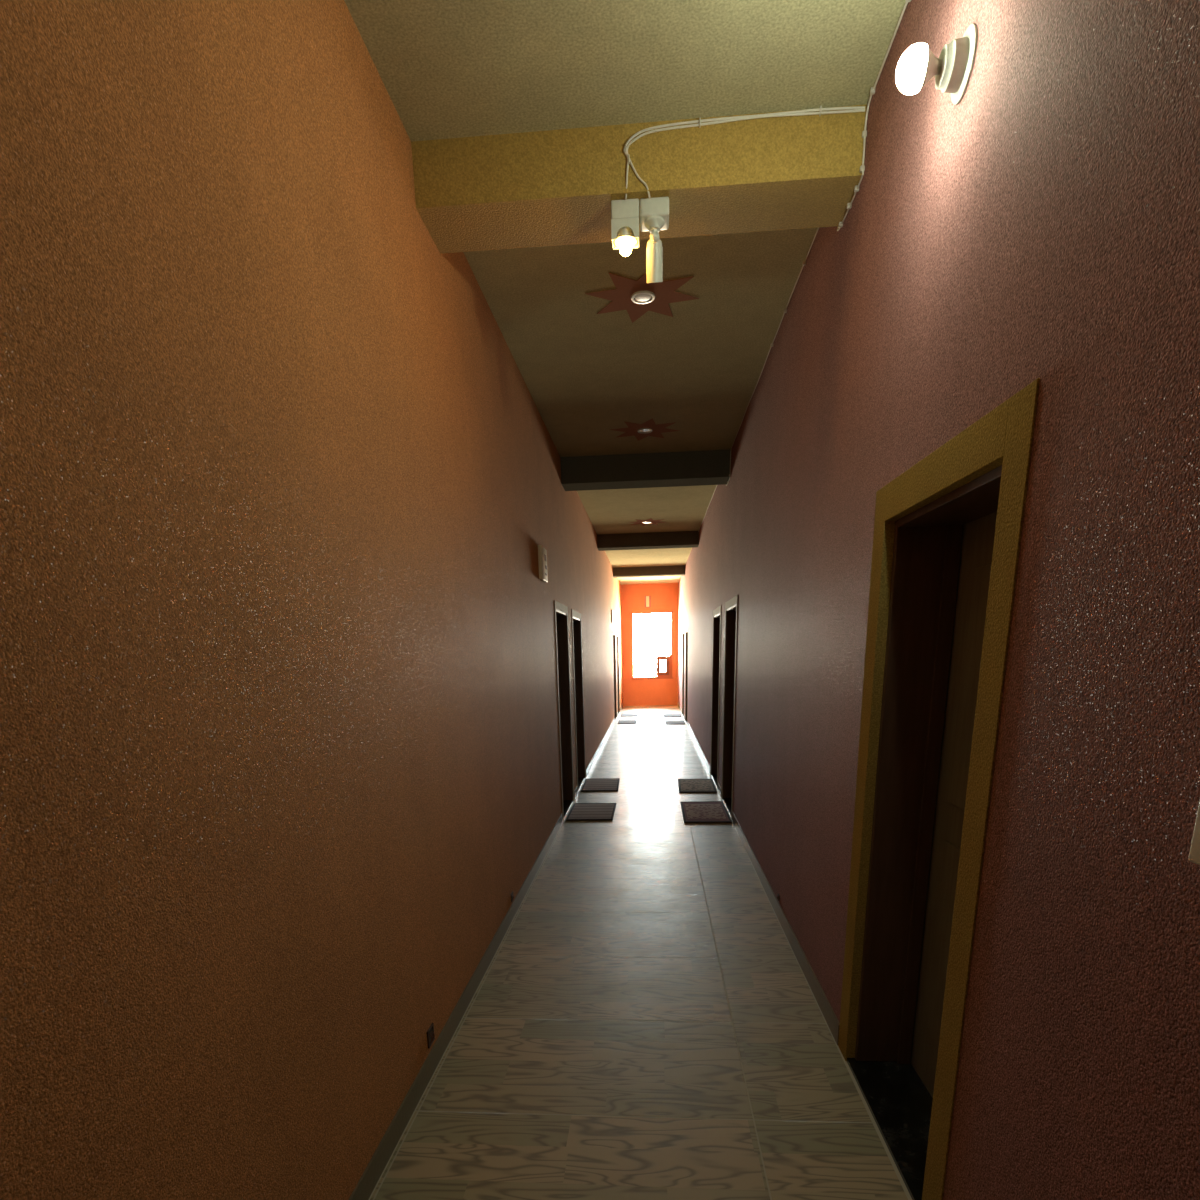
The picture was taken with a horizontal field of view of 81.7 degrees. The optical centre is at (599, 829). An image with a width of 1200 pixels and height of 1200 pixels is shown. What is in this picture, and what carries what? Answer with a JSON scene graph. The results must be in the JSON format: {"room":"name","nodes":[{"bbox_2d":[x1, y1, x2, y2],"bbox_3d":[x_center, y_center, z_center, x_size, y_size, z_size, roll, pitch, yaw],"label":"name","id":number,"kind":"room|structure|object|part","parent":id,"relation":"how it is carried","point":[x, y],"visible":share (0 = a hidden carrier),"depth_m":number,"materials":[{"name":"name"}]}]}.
{"room":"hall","nodes":[
{"label":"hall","id":0,"kind":"room"},
{"bbox_2d":[0,0,622,1199],"bbox_3d":[-0.492,-2.049,7.325,0.320,3.554,27.500,0,14,4],"label":"wall","id":1,"kind":"structure","parent":0,"point":[281,487],"depth_m":1.50,"materials":[{"name":"orange paint"}]},
{"bbox_2d":[426,1023,434,1047],"bbox_3d":[-0.660,0.810,2.723,0.014,0.070,0.070,0,14,4],"label":"outlet","id":2,"kind":"object","parent":1,"relation":"attached to","point":[430,1033],"visible":1,"depth_m":2.72,"materials":[{"name":"black plastic"}]},
{"bbox_2d":[348,703,622,1199],"bbox_3d":[-0.292,-0.363,7.694,0.008,0.095,27.000,0,14,4],"label":"baseboard","id":3,"kind":"structure","parent":1,"relation":"attached to","point":[365,1186],"depth_m":2.81,"materials":[{"name":"wood"}]},
{"bbox_2d":[538,545,547,581],"bbox_3d":[-0.453,-2.106,5.517,0.032,0.250,0.270,0,14,4],"label":"wall sign","id":4,"kind":"object","parent":1,"relation":"attached to","point":[542,553],"visible":1,"depth_m":5.42,"materials":[{"name":"beige plastic"}]},
{"bbox_2d":[554,600,573,820],"bbox_3d":[-0.492,-1.193,7.008,0.290,2.057,1.010,0,14,4],"label":"door","id":5,"kind":"structure","parent":1,"relation":"in","point":[561,611],"depth_m":7.36,"materials":[{"name":"paint"}]},
{"bbox_3d":[-0.471,-0.205,7.262,0.285,0.017,0.898,0,14,4],"label":"sill","id":6,"kind":"part","parent":5,"relation":"part of","materials":[{"name":"grey metal"}]},
{"bbox_2d":[572,609,585,790],"bbox_3d":[-0.391,-1.544,8.370,0.290,2.057,1.030,0,14,4],"label":"door","id":7,"kind":"structure","parent":1,"relation":"in","point":[576,616],"depth_m":8.73,"materials":[{"name":"paint"}]},
{"bbox_3d":[-0.369,-0.557,8.623,0.285,0.017,0.918,0,14,4],"label":"sill","id":8,"kind":"part","parent":7,"relation":"part of","materials":[{"name":"grey metal"}]},
{"bbox_2d":[613,630,616,719],"bbox_3d":[0.213,-3.635,16.468,0.290,2.057,1.160,0,14,4],"label":"door","id":9,"kind":"structure","parent":1,"relation":"in","point":[614,632],"depth_m":16.88,"materials":[{"name":"paint"}]},
{"bbox_2d":[616,632,619,713],"bbox_3d":[0.334,-4.053,18.085,0.290,2.057,1.110,0,14,4],"label":"door","id":10,"kind":"structure","parent":1,"relation":"in","point":[617,633],"depth_m":18.47,"materials":[{"name":"paint"}]},
{"bbox_2d":[344,0,905,584],"bbox_3d":[0.440,-3.704,6.777,1.639,0.120,27.000,0,14,4],"label":"ceiling","id":11,"kind":"structure","parent":0,"point":[448,69],"depth_m":2.47,"materials":[{"name":"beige paint"}]},
{"bbox_2d":[411,104,867,253],"bbox_3d":[0.135,-2.475,2.670,1.639,0.206,0.310,0,14,4],"label":"beam","id":12,"kind":"structure","parent":11,"relation":"attached to","point":[549,187],"depth_m":2.55,"materials":[{"name":"paint"}]},
{"bbox_2d":[611,198,638,256],"bbox_3d":[0.097,-2.275,2.638,0.104,0.164,0.086,0,14,4],"label":"lamp","id":13,"kind":"object","parent":12,"relation":"attached to","point":[624,213],"visible":1,"depth_m":2.60,"materials":[{"name":"white plastic"}]},
{"bbox_3d":[0.098,-2.220,2.650,0.048,0.050,0.048,0,14,4],"label":"bulb","id":14,"kind":"part","parent":13,"relation":"part of","materials":[{"name":"white glass"}]},
{"bbox_2d":[640,197,668,282],"bbox_3d":[0.209,-2.243,2.661,0.110,0.244,0.119,0,14,4],"label":"security camera","id":15,"kind":"object","parent":12,"relation":"attached to","point":[654,212],"visible":1,"depth_m":2.62,"materials":[{"name":"white plastic"}]},
{"bbox_2d":[646,247,662,282],"bbox_3d":[0.211,-2.178,2.680,0.063,0.110,0.056,0,14,4],"label":"hood","id":16,"kind":"object","parent":15,"relation":"attached to","point":[654,255],"depth_m":2.68,"materials":[{"name":"white plastic"}]},
{"bbox_3d":[0.207,-2.251,2.632,0.038,0.049,0.039,0,14,4],"label":"swivel arm","id":17,"kind":"part","parent":15,"relation":"part of","materials":[{"name":"white plastic"}]},
{"bbox_2d":[623,105,864,199],"bbox_3d":[0.507,-2.428,2.482,0.846,0.218,0.044,0,14,7],"label":"power cable","id":18,"kind":"object","parent":12,"relation":"attached to","point":[857,108],"visible":1,"depth_m":2.46,"materials":[{"name":"plastic"}]},
{"bbox_2d":[585,272,698,322],"bbox_3d":[0.230,-2.844,3.711,0.573,0.013,0.573,-10,16,-29],"label":"recessed light","id":19,"kind":"object","parent":11,"relation":"in","point":[638,297],"visible":0.99,"depth_m":3.70,"materials":[{"name":"red paint"}]},
{"bbox_2d":[634,294,650,301],"bbox_3d":[0.230,-2.842,3.712,0.091,0.006,0.091,0,14,4],"label":"diffuser","id":20,"kind":"object","parent":19,"relation":"attached to","point":[637,297],"depth_m":3.71,"materials":[{"name":"white glass"}]},
{"bbox_2d":[609,418,679,440],"bbox_3d":[0.387,-3.428,5.972,0.573,0.013,0.573,-10,16,-29],"label":"recessed light","id":21,"kind":"object","parent":11,"relation":"in","point":[648,428],"visible":1,"depth_m":5.95,"materials":[{"name":"red paint"}]},
{"bbox_2d":[560,449,730,490],"bbox_3d":[0.447,-3.540,6.860,1.639,0.239,0.320,0,14,4],"label":"beam","id":22,"kind":"structure","parent":11,"relation":"attached to","point":[707,467],"depth_m":6.72,"materials":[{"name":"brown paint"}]},
{"bbox_2d":[629,518,664,525],"bbox_3d":[0.696,-4.537,10.270,0.573,0.013,0.573,-10,16,-29],"label":"recessed light","id":23,"kind":"object","parent":11,"relation":"in","point":[648,521],"visible":1,"depth_m":10.24,"materials":[{"name":"red paint"}]},
{"bbox_2d":[597,531,698,550],"bbox_3d":[0.783,-4.718,11.361,1.639,0.209,0.310,0,14,4],"label":"beam","id":24,"kind":"structure","parent":11,"relation":"attached to","point":[678,539],"depth_m":11.22,"materials":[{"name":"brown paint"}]},
{"bbox_2d":[613,565,684,577],"bbox_3d":[1.121,-5.899,15.893,1.639,0.189,0.300,0,14,4],"label":"beam","id":25,"kind":"structure","parent":11,"relation":"attached to","point":[679,570],"depth_m":15.76,"materials":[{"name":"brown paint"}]},
{"bbox_2d":[369,705,911,1199],"bbox_3d":[0.528,-0.261,7.711,2.279,0.150,27.500,0,14,4],"label":"floor","id":26,"kind":"structure","parent":0,"point":[646,1023],"depth_m":2.91,"materials":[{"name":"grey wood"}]},
{"bbox_2d":[566,803,615,820],"bbox_3d":[-0.079,-0.183,7.135,0.460,0.014,0.740,0,14,4],"label":"doormat","id":27,"kind":"object","parent":26,"relation":"on","point":[579,811],"visible":1,"depth_m":7.08,"materials":[{"name":"fabric"}]},
{"bbox_2d":[581,778,619,791],"bbox_3d":[0.014,-0.549,8.555,0.440,0.014,0.780,-1,14,3],"label":"doormat","id":28,"kind":"object","parent":26,"relation":"on","point":[601,784],"visible":1,"depth_m":8.51,"materials":[{"name":"fabric"}]},
{"bbox_2d":[618,720,636,723],"bbox_3d":[0.638,-2.470,15.986,0.430,0.014,0.750,0,14,4],"label":"doormat","id":29,"kind":"object","parent":26,"relation":"on","point":[620,721],"visible":1,"depth_m":15.86,"materials":[{"name":"grey fabric"}]},
{"bbox_2d":[621,713,637,716],"bbox_3d":[0.758,-2.919,17.725,0.430,0.014,0.750,0,14,4],"label":"doormat","id":30,"kind":"object","parent":26,"relation":"on","point":[622,714],"visible":1,"depth_m":17.75,"materials":[{"name":"grey fabric"}]},
{"bbox_2d":[663,714,680,716],"bbox_3d":[1.804,-2.849,17.355,0.430,0.014,0.750,0,14,4],"label":"doormat","id":31,"kind":"object","parent":26,"relation":"on","point":[664,715],"visible":1,"depth_m":17.24,"materials":[{"name":"grey fabric"}]},
{"bbox_2d":[665,720,684,724],"bbox_3d":[1.684,-2.400,15.615,0.430,0.014,0.750,0,14,4],"label":"doormat","id":32,"kind":"object","parent":26,"relation":"on","point":[678,721],"visible":1,"depth_m":15.55,"materials":[{"name":"grey fabric"}]},
{"bbox_2d":[678,779,716,792],"bbox_3d":[1.161,-0.527,8.361,0.430,0.014,0.820,0,14,5],"label":"doormat","id":33,"kind":"object","parent":26,"relation":"on","point":[685,785],"visible":1,"depth_m":8.29,"materials":[{"name":"brown fabric"}]},
{"bbox_2d":[680,801,731,822],"bbox_3d":[1.056,-0.178,7.010,0.450,0.014,0.900,0,14,4],"label":"doormat","id":34,"kind":"object","parent":26,"relation":"on","point":[706,811],"visible":1,"depth_m":6.94,"materials":[{"name":"brown fabric"}]},
{"bbox_2d":[621,583,677,705],"bbox_3d":[1.460,-5.433,20.337,1.639,3.554,0.200,0,14,4],"label":"wall","id":35,"kind":"structure","parent":0,"point":[664,596],"depth_m":20.23,"materials":[{"name":"orange paint"}]},
{"bbox_2d":[645,596,650,606],"bbox_3d":[1.370,-6.540,19.938,0.170,0.320,0.032,0,14,4],"label":"plaque","id":36,"kind":"object","parent":35,"relation":"attached to","point":[647,598],"visible":1,"depth_m":19.93,"materials":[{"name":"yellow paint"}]},
{"bbox_3d":[1.369,-6.537,19.929,0.090,0.290,0.014,0,14,4],"label":"pale panel","id":37,"kind":"part","parent":36,"relation":"part of","materials":[{"name":"beige plastic"}]},
{"bbox_2d":[631,612,672,678],"bbox_3d":[1.525,-5.359,20.294,1.235,1.890,0.130,0,14,4],"label":"window","id":38,"kind":"structure","parent":35,"relation":"in","point":[668,674],"depth_m":20.38,"materials":[{"name":"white glass"}]},
{"bbox_3d":[1.543,-4.445,20.472,1.235,0.030,0.020,0,14,4],"label":"sill","id":39,"kind":"part","parent":38,"relation":"part of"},
{"bbox_3d":[1.850,-4.802,20.406,0.375,0.540,0.035,0,14,4],"label":"vent sash","id":40,"kind":"part","parent":38,"relation":"part of","materials":[{"name":"white glass"}]},
{"bbox_3d":[1.894,-4.793,20.408,0.462,0.660,0.040,0,14,4],"label":"panel","id":41,"kind":"part","parent":38,"relation":"part of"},
{"bbox_2d":[678,0,1199,1199],"bbox_3d":[1.461,-2.059,7.177,0.320,3.554,27.500,0,14,4],"label":"wall","id":42,"kind":"structure","parent":0,"point":[1043,223],"depth_m":1.38,"materials":[{"name":"red paint"}]},
{"bbox_2d":[682,629,684,716],"bbox_3d":[2.168,-3.788,16.878,0.290,2.057,1.010,0,14,4],"label":"door","id":43,"kind":"structure","parent":42,"relation":"in","point":[683,634],"depth_m":17.28,"materials":[{"name":"paint"}]},
{"bbox_3d":[2.026,-3.788,16.888,0.005,2.055,1.010,0,14,4],"label":"architrave","id":44,"kind":"part","parent":43,"relation":"part of","materials":[{"name":"paint"}]},
{"bbox_2d":[685,627,687,722],"bbox_3d":[2.049,-3.377,15.284,0.290,2.057,1.010,0,14,4],"label":"door","id":45,"kind":"structure","parent":42,"relation":"in","point":[686,654],"depth_m":15.63,"materials":[{"name":"paint"}]},
{"bbox_2d":[710,606,720,788],"bbox_3d":[1.532,-1.587,8.355,0.290,2.057,1.020,0,14,4],"label":"door","id":46,"kind":"structure","parent":42,"relation":"in","point":[716,642],"depth_m":8.72,"materials":[{"name":"paint"}]},
{"bbox_3d":[1.559,-0.600,8.608,0.285,0.017,0.908,0,14,4],"label":"sill","id":47,"kind":"part","parent":46,"relation":"part of","materials":[{"name":"grey metal"}]},
{"bbox_2d":[721,595,737,818],"bbox_3d":[1.424,-1.211,6.897,0.290,2.057,1.040,0,14,4],"label":"door","id":48,"kind":"structure","parent":42,"relation":"in","point":[731,606],"depth_m":7.27,"materials":[{"name":"paint"}]},
{"bbox_3d":[1.450,-0.223,7.150,0.285,0.017,0.928,0,14,4],"label":"sill","id":49,"kind":"part","parent":48,"relation":"part of","materials":[{"name":"grey metal"}]},
{"bbox_2d":[678,703,839,1044],"bbox_3d":[1.334,-0.370,7.571,0.008,0.095,27.000,0,14,4],"label":"baseboard","id":50,"kind":"structure","parent":42,"relation":"attached to","point":[826,1009],"depth_m":3.83,"materials":[{"name":"grey wood"}]},
{"bbox_2d":[698,0,910,531],"bbox_3d":[0.933,-2.416,2.480,0.016,0.257,17.930,0,14,4],"label":"cable","id":51,"kind":"object","parent":42,"relation":"attached to","point":[872,89],"visible":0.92,"depth_m":2.50,"materials":[{"name":"plastic"}]},
{"bbox_2d":[896,23,977,103],"bbox_3d":[0.805,-1.852,1.688,0.161,0.132,0.132,0,14,4],"label":"wall lamp","id":52,"kind":"object","parent":42,"relation":"attached to","point":[952,71],"visible":1,"depth_m":1.66,"materials":[{"name":"white plastic"}]},
{"bbox_3d":[0.754,-1.851,1.692,0.059,0.086,0.086,0,14,4],"label":"bulb","id":53,"kind":"part","parent":52,"relation":"part of","materials":[{"name":"white glass"}]},
{"bbox_2d":[838,378,1039,1199],"bbox_3d":[1.066,0.004,2.104,0.290,2.102,1.015,0,14,4],"label":"door","id":54,"kind":"structure","parent":42,"relation":"in","point":[947,535],"depth_m":2.32,"materials":[{"name":"paint"}]},
{"bbox_3d":[1.093,1.013,2.362,0.285,0.017,0.813,0,14,4],"label":"sill","id":55,"kind":"part","parent":54,"relation":"part of","materials":[{"name":"black stone"}]},
{"bbox_2d":[1188,801,1199,864],"bbox_3d":[0.812,-0.001,0.835,0.034,0.150,0.220,0,14,4],"label":"switch plate","id":56,"kind":"object","parent":42,"relation":"attached to","point":[1194,854],"visible":1,"depth_m":0.94,"materials":[{"name":"beige plastic"}]}
]}

